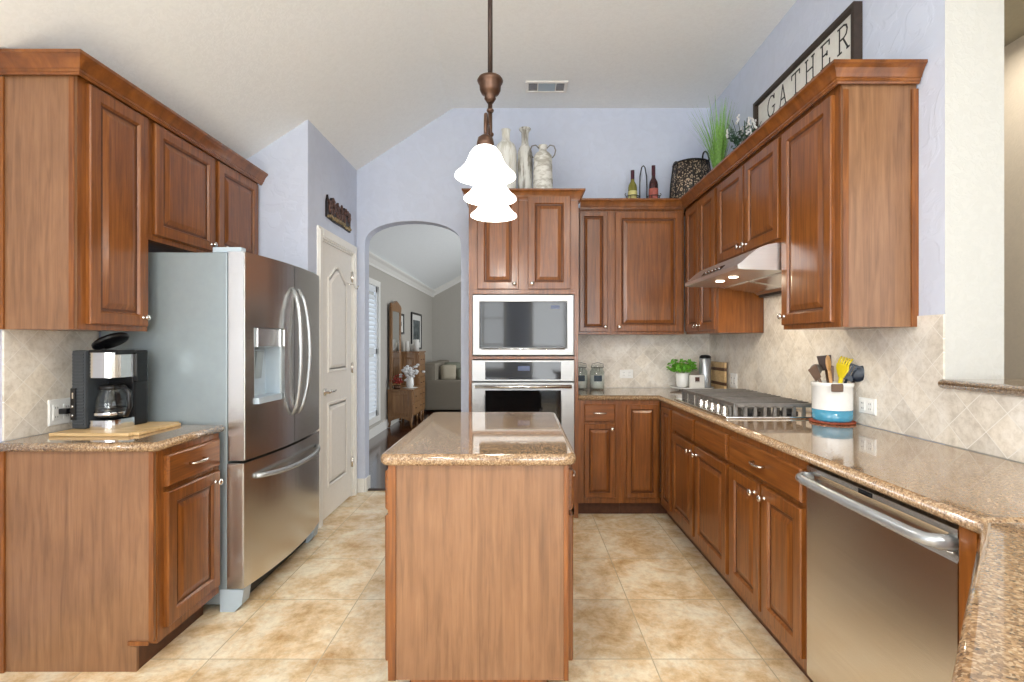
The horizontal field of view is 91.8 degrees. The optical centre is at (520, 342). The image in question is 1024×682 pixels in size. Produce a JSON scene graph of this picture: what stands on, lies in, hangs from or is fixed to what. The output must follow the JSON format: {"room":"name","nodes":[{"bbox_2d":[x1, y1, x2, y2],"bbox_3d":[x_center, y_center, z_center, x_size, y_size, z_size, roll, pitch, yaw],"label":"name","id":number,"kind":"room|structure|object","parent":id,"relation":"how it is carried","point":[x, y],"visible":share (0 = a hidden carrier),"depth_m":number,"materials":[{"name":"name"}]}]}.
{"room":"kitchen","nodes":[
{"label":"kitchen","id":0,"kind":"room"},
{"bbox_2d":[0,75,431,441],"bbox_3d":[-2.125,0.010,4.050,0.150,2.600,15.100,0,0,0],"label":"wall","id":1,"kind":"structure","parent":0,"point":[410,299],"depth_m":7.88,"materials":[{"name":"beige paint"}]},
{"bbox_2d":[2,329,98,440],"bbox_3d":[-2.070,0.167,2.208,0.008,0.457,0.445,0,0,0],"label":"backsplash","id":2,"kind":"structure","parent":1,"relation":"attached to","point":[36,364],"depth_m":2.11,"materials":[{"name":"tile"}]},
{"bbox_2d":[48,398,71,425],"bbox_3d":[-2.061,0.310,2.225,0.010,0.115,0.115,0,0,0],"label":"wall outlet","id":3,"kind":"object","parent":1,"relation":"attached to","point":[54,418],"visible":0.91,"depth_m":2.21,"materials":[{"name":"white plastic"}]},
{"bbox_2d":[53,404,59,420],"bbox_3d":[-2.058,0.310,2.200,0.003,0.069,0.032,0,0,0],"label":"receptacle","id":4,"kind":"object","parent":3,"relation":"attached to","point":[56,416],"depth_m":2.20,"materials":[{"name":"white plastic"}]},
{"bbox_2d":[63,403,69,418],"bbox_3d":[-2.058,0.310,2.250,0.003,0.069,0.032,0,0,0],"label":"receptacle","id":5,"kind":"object","parent":3,"relation":"attached to","point":[65,405],"depth_m":2.25,"materials":[{"name":"white plastic"}]},
{"bbox_2d":[0,75,151,330],"bbox_3d":[-1.895,-0.571,2.160,0.353,1.038,0.389,0,0,0],"label":"upper cabinet","id":6,"kind":"object","parent":1,"relation":"attached to","point":[74,155],"visible":0.96,"depth_m":1.98,"materials":[{"name":"brown wood"}]},
{"bbox_2d":[0,49,267,184],"bbox_3d":[-1.886,-1.097,2.630,0.368,0.077,1.426,0,0,0],"label":"crown molding","id":7,"kind":"structure","parent":6,"relation":"on","point":[12,61],"depth_m":2.11,"materials":[{"name":"brown wood"}]},
{"bbox_2d":[147,117,217,252],"bbox_3d":[-1.893,-0.790,2.609,0.348,0.600,0.506,0,0,0],"label":"upper cabinet","id":8,"kind":"object","parent":1,"relation":"attached to","point":[181,175],"visible":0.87,"depth_m":2.56,"materials":[{"name":"brown wood"}]},
{"bbox_2d":[213,157,257,254],"bbox_3d":[-1.893,-0.790,3.104,0.348,0.600,0.482,0,0,0],"label":"upper cabinet","id":9,"kind":"object","parent":1,"relation":"attached to","point":[236,195],"visible":0.31,"depth_m":3.05,"materials":[{"name":"brown wood"}]},
{"bbox_2d":[369,277,380,425],"bbox_3d":[-2.052,0.125,6.490,0.064,1.990,1.340,0,0,0],"label":"window","id":10,"kind":"structure","parent":1,"relation":"in","point":[374,285],"depth_m":7.01,"materials":[{"name":"white paint"}]},
{"bbox_2d":[369,418,401,439],"bbox_3d":[0.425,1.245,7.980,4.950,0.130,7.040,0,0,0],"label":"baseboard","id":11,"kind":"structure","parent":1,"relation":"attached to","point":[382,426],"depth_m":7.15,"materials":[{"name":"white paint"}]},
{"bbox_2d":[401,314,403,333],"bbox_3d":[-2.034,-0.315,8.460,0.030,0.350,0.320,0,0,0],"label":"picture frame","id":12,"kind":"object","parent":1,"relation":"attached to","point":[402,315],"visible":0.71,"depth_m":8.54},
{"bbox_2d":[369,251,460,296],"bbox_3d":[-0.300,-2.060,7.980,3.500,2.020,7.040,0,0,0],"label":"trim","id":13,"kind":"structure","parent":1,"relation":"attached to","point":[375,261],"depth_m":8.62,"materials":[{"name":"white paint"}]},
{"bbox_2d":[411,312,421,348],"bbox_3d":[-2.034,-0.215,9.700,0.030,0.710,0.900,0,0,0],"label":"picture frame","id":14,"kind":"object","parent":1,"relation":"attached to","point":[416,319],"visible":0.78,"depth_m":9.69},
{"bbox_2d":[413,320,419,341],"bbox_3d":[-2.031,-0.215,9.700,0.001,0.430,0.620,0,0,0],"label":"print","id":15,"kind":"object","parent":14,"relation":"attached to","point":[416,323],"depth_m":9.69},
{"bbox_2d":[246,129,292,264],"bbox_3d":[-1.804,-0.065,3.397,0.540,2.750,0.100,0,0,0],"label":"wall","id":16,"kind":"structure","parent":0,"point":[275,195],"depth_m":3.35,"materials":[{"name":"purple paint"}]},
{"bbox_2d":[293,120,356,274],"bbox_3d":[-1.484,-0.098,3.844,0.100,2.815,0.993,0,0,0],"label":"wall","id":17,"kind":"structure","parent":0,"point":[319,169],"depth_m":3.44,"materials":[{"name":"purple paint"}]},
{"bbox_2d":[317,225,356,528],"bbox_3d":[-1.473,0.242,3.900,0.122,2.135,0.820,0,0,0],"label":"trim","id":18,"kind":"structure","parent":17,"relation":"attached to","point":[323,235],"depth_m":3.94,"materials":[{"name":"white paint"}]},
{"bbox_2d":[323,242,352,519],"bbox_3d":[-1.431,0.281,3.906,0.089,2.033,0.652,0,0,0],"label":"door","id":19,"kind":"structure","parent":17,"relation":"in","point":[337,365],"depth_m":3.86,"materials":[{"name":"white paint"}]},
{"bbox_2d":[325,194,351,232],"bbox_3d":[-1.419,-1.005,3.891,0.030,0.181,0.501,0,0,0],"label":"wall plaque","id":20,"kind":"object","parent":17,"relation":"attached to","point":[338,215],"visible":1,"depth_m":3.82,"materials":[{"name":"brown wood"}]},
{"bbox_2d":[0,0,796,169],"bbox_3d":[-0.175,-1.666,0.420,4.150,1.048,7.840,0,0,0],"label":"ceiling","id":21,"kind":"structure","parent":0,"point":[368,75],"depth_m":3.11,"materials":[{"name":"paint"}]},
{"bbox_2d":[455,0,516,221],"bbox_3d":[-0.140,-1.355,2.290,0.245,1.389,0.865,0,0,0],"label":"pendant light","id":22,"kind":"object","parent":21,"relation":"hanging from","point":[485,168],"visible":1,"depth_m":2.23,"materials":[{"name":"white glass"}]},
{"bbox_2d":[525,81,567,92],"bbox_3d":[0.207,-2.044,3.973,0.335,0.010,0.175,0,0,0],"label":"ceiling vent","id":23,"kind":"object","parent":21,"relation":"in","point":[531,86],"visible":1,"depth_m":3.97,"materials":[{"name":"white paint"}]},
{"bbox_2d":[0,410,809,681],"bbox_3d":[0.350,1.360,4.150,5.300,0.100,15.300,0,0,0],"label":"floor","id":24,"kind":"structure","parent":0,"point":[648,606],"depth_m":2.34,"materials":[{"name":"tile"}]},
{"bbox_2d":[0,433,222,672],"bbox_3d":[-1.736,0.872,2.176,0.673,0.877,0.428,0,0,0],"label":"base cabinet","id":25,"kind":"object","parent":24,"relation":"on","point":[107,558],"visible":0.97,"depth_m":1.97,"materials":[{"name":"brown wood"}]},
{"bbox_2d":[0,425,224,451],"bbox_3d":[-1.751,0.414,2.171,0.642,0.038,0.453,0,0,0],"label":"countertop","id":26,"kind":"structure","parent":25,"relation":"on","point":[159,440],"depth_m":1.98,"materials":[{"name":"beige stone"}]},
{"bbox_2d":[49,422,180,436],"bbox_3d":[-1.795,0.387,2.230,0.360,0.014,0.310,0,0,0],"label":"cutting board","id":27,"kind":"object","parent":26,"relation":"on","point":[144,428],"visible":0.88,"depth_m":2.12,"materials":[{"name":"brown wood"}]},
{"bbox_2d":[70,332,147,429],"bbox_3d":[-1.826,0.166,2.247,0.260,0.427,0.201,0,0,5],"label":"coffee maker","id":28,"kind":"object","parent":27,"relation":"on","point":[109,390],"visible":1,"depth_m":2.19,"materials":[{"name":"grey plastic"}]},
{"bbox_2d":[59,408,69,413],"bbox_3d":[-1.991,0.339,2.255,0.159,0.089,0.048,0,0,-39],"label":"power cord","id":29,"kind":"object","parent":28,"relation":"attached to","point":[62,410],"visible":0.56,"depth_m":2.21,"materials":[{"name":"black plastic"}]},
{"bbox_2d":[101,247,319,611],"bbox_3d":[-1.633,0.422,2.857,0.814,1.775,0.904,0,0,0],"label":"refrigerator","id":30,"kind":"object","parent":24,"relation":"on","point":[231,337],"visible":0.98,"depth_m":2.42,"materials":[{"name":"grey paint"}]},
{"bbox_2d":[387,385,422,427],"bbox_3d":[-1.829,1.014,7.960,0.416,0.587,0.790,0,0,0],"label":"dresser","id":31,"kind":"object","parent":24,"relation":"on","point":[404,403],"visible":0.96,"depth_m":7.58,"materials":[{"name":"brown wood"}]},
{"bbox_2d":[389,301,401,388],"bbox_3d":[-1.994,0.030,7.920,0.047,1.380,0.620,0,0,0],"label":"dresser mirror","id":32,"kind":"object","parent":31,"relation":"on","point":[395,308],"visible":0.94,"depth_m":7.83,"materials":[{"name":"brown wood"}]},
{"bbox_2d":[389,374,403,388],"bbox_3d":[-1.896,0.604,7.646,0.198,0.230,0.222,0,0,22],"label":"arrangement","id":33,"kind":"object","parent":31,"relation":"on","point":[397,380],"visible":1,"depth_m":7.61,"materials":[{"name":"red plant"}]},
{"bbox_3d":[-1.760,0.719,7.900,0.250,0.001,0.250,0,0,0],"label":"doily","id":34,"kind":"object","parent":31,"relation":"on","visible":0},
{"bbox_2d":[399,364,424,387],"bbox_3d":[-1.754,0.528,7.945,0.358,0.379,0.322,0,0,-37],"label":"flower vase","id":35,"kind":"object","parent":34,"relation":"on","point":[408,371],"visible":0.98,"depth_m":7.86,"materials":[{"name":"white ceramic"}]},
{"bbox_2d":[401,351,425,418],"bbox_3d":[-1.868,0.733,8.710,0.324,1.155,0.610,0,0,0],"label":"cabinet","id":36,"kind":"object","parent":24,"relation":"on","point":[411,358],"visible":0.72,"depth_m":8.42,"materials":[{"name":"brown wood"}]},
{"bbox_2d":[413,339,418,350],"bbox_3d":[-1.800,0.045,8.560,0.100,0.216,0.098,0,0,0],"label":"candle","id":37,"kind":"object","parent":36,"relation":"on","point":[415,341],"visible":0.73,"depth_m":8.52,"materials":[{"name":"white wax"}]},
{"bbox_2d":[424,360,460,411],"bbox_3d":[-1.430,0.850,10.240,0.860,0.920,1.920,0,0,0],"label":"sofa","id":38,"kind":"object","parent":24,"relation":"on","point":[440,394],"visible":0.52,"depth_m":9.28,"materials":[{"name":"beige fabric"}]},
{"bbox_2d":[440,365,456,379],"bbox_3d":[-1.409,0.593,9.730,0.320,0.314,0.194,0,0,-17],"label":"cushion","id":39,"kind":"object","parent":38,"relation":"on","point":[448,372],"visible":0.97,"depth_m":9.66,"materials":[{"name":"beige fabric"}]},
{"bbox_2d":[444,362,460,367],"bbox_3d":[-1.371,0.574,10.034,0.340,0.353,0.198,0,0,-17],"label":"cushion","id":40,"kind":"object","parent":38,"relation":"on","point":[458,365],"visible":0.23,"depth_m":10.01,"materials":[{"name":"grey fabric"}]},
{"bbox_2d":[456,368,460,379],"bbox_3d":[-1.146,0.624,9.781,0.240,0.252,0.192,0,0,-11],"label":"cushion","id":41,"kind":"object","parent":38,"relation":"on","point":[458,370],"visible":0.43,"depth_m":9.71,"materials":[{"name":"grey fabric"}]},
{"bbox_2d":[385,465,575,681],"bbox_3d":[-0.151,0.874,2.281,0.757,0.872,1.018,0,0,0],"label":"kitchen island","id":42,"kind":"object","parent":24,"relation":"on","point":[479,559],"visible":0.71,"depth_m":1.78,"materials":[{"name":"brown wood"}]},
{"bbox_2d":[381,412,575,465],"bbox_3d":[-0.151,0.416,2.287,0.702,0.042,1.090,0,0,0],"label":"island countertop","id":43,"kind":"structure","parent":42,"relation":"on","point":[443,438],"depth_m":1.96,"materials":[{"name":"beige stone"}]},
{"bbox_2d":[469,197,577,517],"bbox_3d":[0.022,0.110,3.988,0.817,2.400,0.684,0,0,0],"label":"tall cabinet","id":44,"kind":"object","parent":24,"relation":"on","point":[534,252],"visible":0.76,"depth_m":3.69,"materials":[{"name":"brown wood"}]},
{"bbox_2d":[496,128,516,187],"bbox_3d":[-0.114,-1.375,3.870,0.172,0.565,0.172,0,0,0],"label":"vase","id":45,"kind":"object","parent":44,"relation":"on","point":[507,149],"visible":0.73,"depth_m":3.81,"materials":[{"name":"beige ceramic"}]},
{"bbox_2d":[472,294,573,355],"bbox_3d":[0.021,-0.130,3.911,0.757,0.455,0.478,0,0,0],"label":"microwave","id":46,"kind":"object","parent":44,"relation":"in","point":[502,324],"visible":1,"depth_m":3.68,"materials":[{"name":"silver plastic"}]},
{"bbox_2d":[472,359,573,450],"bbox_3d":[0.019,0.490,3.937,0.762,0.720,0.626,0,0,0],"label":"wall oven","id":47,"kind":"object","parent":44,"relation":"in","point":[499,385],"visible":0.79,"depth_m":3.68,"materials":[{"name":"silver metal"}]},
{"bbox_2d":[462,188,585,207],"bbox_3d":[0.022,-1.097,3.977,0.913,0.077,0.646,0,0,0],"label":"crown molding","id":48,"kind":"structure","parent":44,"relation":"attached to","point":[575,194],"depth_m":3.67,"materials":[{"name":"brown wood"}]},
{"bbox_2d":[517,126,532,187],"bbox_3d":[0.035,-1.379,3.870,0.119,0.574,0.119,0,0,28],"label":"vase","id":49,"kind":"object","parent":44,"relation":"on","point":[524,159],"visible":0.78,"depth_m":3.82,"materials":[{"name":"grey ceramic"}]},
{"bbox_2d":[530,144,555,187],"bbox_3d":[0.172,-1.307,3.815,0.160,0.430,0.160,0,0,-45],"label":"jug","id":50,"kind":"object","parent":44,"relation":"on","point":[542,173],"visible":0.82,"depth_m":3.75,"materials":[{"name":"ceramic"}]},
{"bbox_2d":[578,399,620,513],"bbox_3d":[0.594,0.872,3.993,0.322,0.877,0.655,0,0,0],"label":"base cabinet","id":51,"kind":"object","parent":24,"relation":"on","point":[599,421],"visible":0.96,"depth_m":3.70,"materials":[{"name":"brown wood"}]},
{"bbox_2d":[619,400,670,517],"bbox_3d":[0.948,0.872,4.010,0.384,0.877,0.621,0,0,0],"label":"base cabinet","id":52,"kind":"object","parent":24,"relation":"on","point":[640,419],"depth_m":3.70,"materials":[{"name":"brown wood"}]},
{"bbox_2d":[661,401,684,533],"bbox_3d":[1.335,0.872,3.542,0.620,0.877,0.313,0,0,0],"label":"base cabinet","id":53,"kind":"object","parent":24,"relation":"on","point":[666,409],"visible":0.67,"depth_m":3.49,"materials":[{"name":"brown wood"}]},
{"bbox_2d":[672,407,745,605],"bbox_3d":[1.319,0.872,2.923,0.653,0.877,0.922,0,0,0],"label":"base cabinet","id":54,"kind":"object","parent":24,"relation":"on","point":[701,463],"visible":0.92,"depth_m":2.80,"materials":[{"name":"brown wood"}]},
{"bbox_2d":[578,388,1023,533],"bbox_3d":[1.042,0.414,2.717,1.211,0.038,3.226,0,0,0],"label":"countertop","id":55,"kind":"structure","parent":54,"relation":"on","point":[969,490],"depth_m":1.64,"materials":[{"name":"beige stone"}]},
{"bbox_2d":[578,362,586,387],"bbox_3d":[0.505,0.280,4.197,0.124,0.228,0.130,0,0,0],"label":"glass jar","id":56,"kind":"object","parent":55,"relation":"on","point":[582,379],"visible":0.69,"depth_m":4.14,"materials":[{"name":"white"}]},
{"bbox_2d":[590,362,603,387],"bbox_3d":[0.645,0.280,4.177,0.124,0.228,0.130,0,0,0],"label":"glass jar","id":57,"kind":"object","parent":55,"relation":"on","point":[596,381],"visible":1,"depth_m":4.13,"materials":[{"name":"white"}]},
{"bbox_2d":[670,385,713,389],"bbox_3d":[1.415,0.379,4.100,0.352,0.029,0.352,0,0,0],"label":"round tray","id":58,"kind":"object","parent":55,"relation":"on","point":[671,386],"visible":0.44,"depth_m":4.01,"materials":[{"name":"white ceramic"}]},
{"bbox_2d":[666,359,696,386],"bbox_3d":[1.340,0.251,4.121,0.238,0.238,0.208,0,0,-40],"label":"potted plant","id":59,"kind":"object","parent":58,"relation":"on","point":[682,374],"visible":1,"depth_m":4.08,"materials":[{"name":"green plant"}]},
{"bbox_2d":[689,375,704,387],"bbox_3d":[1.432,0.317,4.029,0.120,0.105,0.026,0,0,-3],"label":"block sign","id":60,"kind":"object","parent":58,"relation":"on","point":[695,381],"visible":0.98,"depth_m":4.02,"materials":[{"name":"white wood"}]},
{"bbox_2d":[699,355,710,387],"bbox_3d":[1.515,0.235,4.070,0.094,0.268,0.094,0,0,0],"label":"steel canister","id":61,"kind":"object","parent":58,"relation":"on","point":[704,360],"visible":0.91,"depth_m":4.03,"materials":[{"name":"metal"}]},
{"bbox_2d":[711,361,726,388],"bbox_3d":[1.621,0.277,4.085,0.018,0.235,0.330,0,0,0],"label":"cutting board","id":62,"kind":"object","parent":55,"relation":"on","point":[718,369],"visible":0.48,"depth_m":4.02,"materials":[{"name":"brown wood"}]},
{"bbox_2d":[674,389,811,418],"bbox_3d":[1.301,0.354,2.995,0.478,0.080,0.880,0,0,0],"label":"gas cooktop","id":63,"kind":"object","parent":55,"relation":"in","point":[725,403],"visible":0.98,"depth_m":2.71,"materials":[{"name":"metal"}]},
{"bbox_2d":[809,418,855,424],"bbox_3d":[1.541,0.389,2.453,0.202,0.012,0.200,0,0,0],"label":"trivet","id":64,"kind":"object","parent":55,"relation":"on","point":[810,419],"visible":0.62,"depth_m":2.38,"materials":[{"name":"wood"}]},
{"bbox_2d":[811,380,854,422],"bbox_3d":[1.541,0.289,2.449,0.185,0.189,0.193,0,0,0],"label":"utensil crock","id":65,"kind":"object","parent":64,"relation":"on","point":[830,402],"visible":0.97,"depth_m":2.38,"materials":[{"name":"white ceramic"}]},
{"bbox_2d":[808,364,820,381],"bbox_3d":[1.487,0.237,2.432,0.184,0.262,0.012,0,0,-14],"label":"spatula","id":66,"kind":"object","parent":65,"relation":"in","point":[813,370],"visible":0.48,"depth_m":2.42,"materials":[{"name":"brown wood"}]},
{"bbox_2d":[810,364,821,381],"bbox_3d":[1.508,0.237,2.474,0.115,0.258,0.028,0,0,22],"label":"ladle","id":67,"kind":"object","parent":65,"relation":"in","point":[818,366],"visible":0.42,"depth_m":2.47,"materials":[{"name":"silver metal"}]},
{"bbox_2d":[810,364,821,373],"bbox_3d":[1.481,0.136,2.485,0.054,0.056,0.030,0,0,0],"label":"bowl","id":68,"kind":"object","parent":67,"relation":"on","point":[819,367],"depth_m":2.47,"materials":[{"name":"brown wood"}]},
{"bbox_2d":[817,355,831,382],"bbox_3d":[1.527,0.214,2.485,0.076,0.304,0.012,0,0,42],"label":"spatula","id":69,"kind":"object","parent":65,"relation":"in","point":[821,359],"visible":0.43,"depth_m":2.48,"materials":[{"name":"brown wood"}]},
{"bbox_2d":[825,355,832,382],"bbox_3d":[1.513,0.214,2.417,0.105,0.305,0.016,0,0,-33],"label":"wooden spoon","id":70,"kind":"object","parent":65,"relation":"in","point":[828,360],"visible":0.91,"depth_m":2.40,"materials":[{"name":"brown wood"}]},
{"bbox_2d":[825,355,830,370],"bbox_3d":[1.491,0.100,2.403,0.053,0.077,0.012,0,0,-37],"label":"bowl","id":71,"kind":"object","parent":70,"relation":"on","point":[828,361],"depth_m":2.39,"materials":[{"name":"brown wood"}]},
{"bbox_2d":[836,356,852,382],"bbox_3d":[1.563,0.216,2.405,0.032,0.300,0.096,0,0,-10],"label":"server","id":72,"kind":"object","parent":65,"relation":"in","point":[842,369],"visible":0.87,"depth_m":2.40,"materials":[{"name":"yellow plastic"}]},
{"bbox_2d":[843,362,861,382],"bbox_3d":[1.585,0.230,2.421,0.137,0.275,0.012,0,0,30],"label":"slotted turner","id":73,"kind":"object","parent":65,"relation":"in","point":[848,377],"visible":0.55,"depth_m":2.41,"materials":[{"name":"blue plastic"}]},
{"bbox_2d":[851,366,863,382],"bbox_3d":[1.588,0.240,2.416,0.181,0.257,0.020,0,0,23],"label":"serving spoon","id":74,"kind":"object","parent":65,"relation":"in","point":[858,375],"visible":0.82,"depth_m":2.39,"materials":[{"name":"black plastic"}]},
{"bbox_2d":[729,431,812,681],"bbox_3d":[1.317,0.872,2.131,0.655,0.877,0.661,0,0,0],"label":"base cabinet","id":75,"kind":"object","parent":24,"relation":"on","point":[768,506],"visible":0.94,"depth_m":2.06,"materials":[{"name":"brown wood"}]},
{"bbox_2d":[795,465,958,681],"bbox_3d":[1.294,0.876,1.486,0.652,0.868,0.619,0,0,0],"label":"dishwasher","id":76,"kind":"object","parent":24,"relation":"on","point":[883,570],"visible":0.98,"depth_m":1.44,"materials":[{"name":"silver metal"}]},
{"bbox_2d":[959,526,979,639],"bbox_3d":[1.339,0.872,1.151,0.603,0.876,0.045,0,0,0],"label":"filler panel","id":77,"kind":"object","parent":24,"relation":"on","point":[968,540],"visible":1,"depth_m":1.16,"materials":[{"name":"brown wood"}]},
{"bbox_3d":[1.090,0.872,0.395,1.100,0.876,1.290,0,0,0],"label":"base cabinet","id":78,"kind":"object","parent":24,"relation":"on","visible":0},
{"bbox_2d":[951,523,1023,681],"bbox_3d":[1.054,0.414,0.401,1.187,0.038,1.401,0,0,0],"label":"countertop","id":79,"kind":"structure","parent":78,"relation":"on","point":[991,642],"depth_m":0.73,"materials":[{"name":"beige stone"}]},
{"bbox_2d":[369,224,460,289],"bbox_3d":[0.425,-2.591,8.030,5.150,2.931,7.140,0,0,0],"label":"ceiling","id":80,"kind":"structure","parent":0,"point":[430,254],"depth_m":7.82,"materials":[{"name":"paint"}]},
{"bbox_2d":[432,282,460,363],"bbox_3d":[0.415,-1.290,11.560,5.170,5.200,0.120,0,0,0],"label":"wall","id":81,"kind":"structure","parent":0,"point":[446,305],"depth_m":11.50,"materials":[{"name":"beige paint"}]},
{"bbox_2d":[357,108,709,491],"bbox_3d":[-0.150,-0.370,4.400,4.100,3.360,0.120,0,0,0],"label":"wall","id":82,"kind":"structure","parent":0,"point":[414,181],"depth_m":4.34,"materials":[{"name":"purple paint"}]},
{"bbox_2d":[357,475,369,492],"bbox_3d":[-0.912,1.250,4.385,1.044,0.120,0.150,0,0,0],"label":"baseboard","id":83,"kind":"structure","parent":82,"relation":"attached to","point":[363,485],"depth_m":4.33,"materials":[{"name":"white paint"}]},
{"bbox_2d":[368,488,384,490],"bbox_3d":[-0.941,1.304,4.400,0.842,0.012,0.040,0,0,0],"label":"trim","id":84,"kind":"structure","parent":82,"relation":"attached to","point":[369,489],"depth_m":4.38,"materials":[{"name":"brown wood"}]},
{"bbox_2d":[578,208,610,334],"bbox_3d":[0.583,-0.578,4.148,0.300,1.025,0.358,0,0,0],"label":"upper cabinet","id":85,"kind":"object","parent":82,"relation":"attached to","point":[594,225],"visible":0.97,"depth_m":4.00,"materials":[{"name":"brown wood"}]},
{"bbox_2d":[620,370,632,377],"bbox_3d":[0.925,0.275,4.327,0.115,0.075,0.010,0,0,0],"label":"wall outlet","id":86,"kind":"object","parent":82,"relation":"attached to","point":[623,373],"visible":1,"depth_m":4.33,"materials":[{"name":"white plastic"}]},
{"bbox_2d":[578,332,708,387],"bbox_3d":[1.044,0.152,4.336,1.226,0.485,0.008,0,0,0],"label":"backsplash","id":87,"kind":"structure","parent":82,"relation":"attached to","point":[648,356],"depth_m":4.33,"materials":[{"name":"tile"}]},
{"bbox_2d":[609,209,683,334],"bbox_3d":[1.029,-0.578,4.148,0.590,1.025,0.358,0,0,0],"label":"upper cabinet","id":88,"kind":"object","parent":82,"relation":"attached to","point":[647,245],"visible":0.98,"depth_m":4.00,"materials":[{"name":"brown wood"}]},
{"bbox_2d":[625,165,660,197],"bbox_3d":[1.028,-1.293,4.160,0.310,0.388,0.111,0,0,0],"label":"wine rack","id":89,"kind":"object","parent":88,"relation":"on","point":[643,165],"visible":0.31,"depth_m":4.16,"materials":[{"name":"metal"}]},
{"bbox_2d":[628,170,636,197],"bbox_3d":[0.940,-1.270,4.160,0.078,0.348,0.078,0,0,0],"label":"wine bottle","id":90,"kind":"object","parent":89,"relation":"in","point":[632,187],"visible":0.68,"depth_m":4.13,"materials":[{"name":"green glass"}]},
{"bbox_2d":[649,165,657,197],"bbox_3d":[1.115,-1.290,4.160,0.078,0.389,0.078,0,0,0],"label":"wine bottle","id":91,"kind":"object","parent":89,"relation":"in","point":[653,184],"visible":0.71,"depth_m":4.13,"materials":[{"name":"red glass"}]},
{"bbox_2d":[669,151,710,215],"bbox_3d":[1.425,-1.325,4.150,0.351,0.467,0.343,0,0,0],"label":"basket","id":92,"kind":"object","parent":88,"relation":"on","point":[686,173],"visible":0.49,"depth_m":4.02,"materials":[{"name":"wicker"}]},
{"bbox_2d":[710,0,1023,463],"bbox_3d":[1.772,-0.370,0.480,0.231,3.360,7.720,0,0,0],"label":"wall","id":93,"kind":"structure","parent":0,"point":[961,85],"depth_m":1.94,"materials":[{"name":"purple paint"}]},
{"bbox_2d":[685,182,763,333],"bbox_3d":[1.468,-0.578,3.686,0.358,1.025,0.653,0,0,0],"label":"upper cabinet","id":94,"kind":"object","parent":93,"relation":"attached to","point":[708,310],"visible":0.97,"depth_m":3.48,"materials":[{"name":"brown wood"}]},
{"bbox_2d":[690,96,735,167],"bbox_3d":[1.425,-1.461,3.706,0.384,0.738,0.457,0,0,-36],"label":"ornamental grass","id":95,"kind":"object","parent":94,"relation":"on","point":[719,145],"depth_m":3.67,"materials":[{"name":"green plant"}]},
{"bbox_2d":[730,373,736,388],"bbox_3d":[1.644,0.295,3.830,0.010,0.115,0.115,0,0,0],"label":"wall outlet","id":96,"kind":"object","parent":93,"relation":"attached to","point":[733,376],"visible":1,"depth_m":3.83,"materials":[{"name":"white plastic"}]},
{"bbox_2d":[717,129,783,262],"bbox_3d":[1.468,-0.801,2.945,0.358,0.578,0.827,0,0,0],"label":"upper cabinet","id":97,"kind":"object","parent":93,"relation":"attached to","point":[748,196],"visible":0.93,"depth_m":2.85,"materials":[{"name":"brown wood"}]},
{"bbox_2d":[685,243,780,297],"bbox_3d":[1.377,-0.405,2.945,0.535,0.210,0.819,0,0,0],"label":"range hood","id":98,"kind":"object","parent":97,"relation":"attached to","point":[757,271],"visible":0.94,"depth_m":2.79,"materials":[{"name":"metal"}]},
{"bbox_2d":[726,114,761,164],"bbox_3d":[1.482,-1.300,3.318,0.237,0.416,0.233,0,0,0],"label":"flowering plant","id":99,"kind":"object","parent":97,"relation":"on","point":[741,134],"visible":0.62,"depth_m":3.27,"materials":[{"name":"green plant"}]},
{"bbox_2d":[753,1,862,129],"bbox_3d":[1.633,-1.504,2.920,0.043,0.297,1.040,0,0,0],"label":"wall sign","id":100,"kind":"object","parent":93,"relation":"attached to","point":[843,39],"visible":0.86,"depth_m":2.73,"materials":[{"name":"white wood"}]},
{"bbox_2d":[777,84,918,329],"bbox_3d":[1.472,-0.578,2.296,0.367,1.025,0.468,0,0,0],"label":"upper cabinet","id":101,"kind":"object","parent":93,"relation":"attached to","point":[850,161],"visible":0.98,"depth_m":2.07,"materials":[{"name":"brown wood"}]},
{"bbox_2d":[580,59,927,208],"bbox_3d":[1.067,-1.111,3.006,0.835,0.077,2.157,0,0,-10],"label":"crown molding","id":102,"kind":"structure","parent":101,"relation":"attached to","point":[838,71],"depth_m":2.31,"materials":[{"name":"brown wood"}]},
{"bbox_2d":[709,295,1023,462],"bbox_3d":[1.653,-0.048,0.516,0.008,0.885,7.632,0,0,0],"label":"backsplash","id":103,"kind":"structure","parent":93,"relation":"attached to","point":[904,367],"depth_m":2.20,"materials":[{"name":"tile"}]},
{"bbox_2d":[859,397,875,415],"bbox_3d":[1.644,0.302,2.355,0.010,0.075,0.115,0,0,0],"label":"wall outlet","id":104,"kind":"object","parent":93,"relation":"attached to","point":[866,405],"visible":1,"depth_m":2.35,"materials":[{"name":"white plastic"}]},
{"bbox_2d":[860,400,864,409],"bbox_3d":[1.641,0.302,2.380,0.003,0.045,0.032,0,0,0],"label":"receptacle","id":105,"kind":"object","parent":104,"relation":"attached to","point":[862,402],"depth_m":2.38,"materials":[{"name":"white plastic"}]},
{"bbox_2d":[867,402,872,411],"bbox_3d":[1.641,0.302,2.330,0.003,0.045,0.032,0,0,0],"label":"receptacle","id":106,"kind":"object","parent":104,"relation":"attached to","point":[869,404],"depth_m":2.33,"materials":[{"name":"white plastic"}]},
{"bbox_2d":[938,379,1023,396],"bbox_3d":[1.808,0.161,-0.534,0.365,0.037,4.932,0,0,0],"label":"bar ledge","id":107,"kind":"object","parent":93,"relation":"on","point":[1010,387],"visible":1,"depth_m":1.76,"materials":[{"name":"beige stone"}]},
{"bbox_2d":[1004,35,1023,378],"bbox_3d":[2.419,-0.215,0.500,1.062,3.050,8.000,0,0,0],"label":"wall","id":108,"kind":"structure","parent":0,"point":[1014,51],"depth_m":2.86,"materials":[{"name":"beige paint"}]},
{"bbox_2d":[1004,0,1023,46],"bbox_3d":[2.419,-1.790,0.500,1.062,0.100,8.000,0,0,0],"label":"ceiling","id":109,"kind":"structure","parent":0,"point":[1013,9],"depth_m":2.68,"materials":[{"name":"paint"}]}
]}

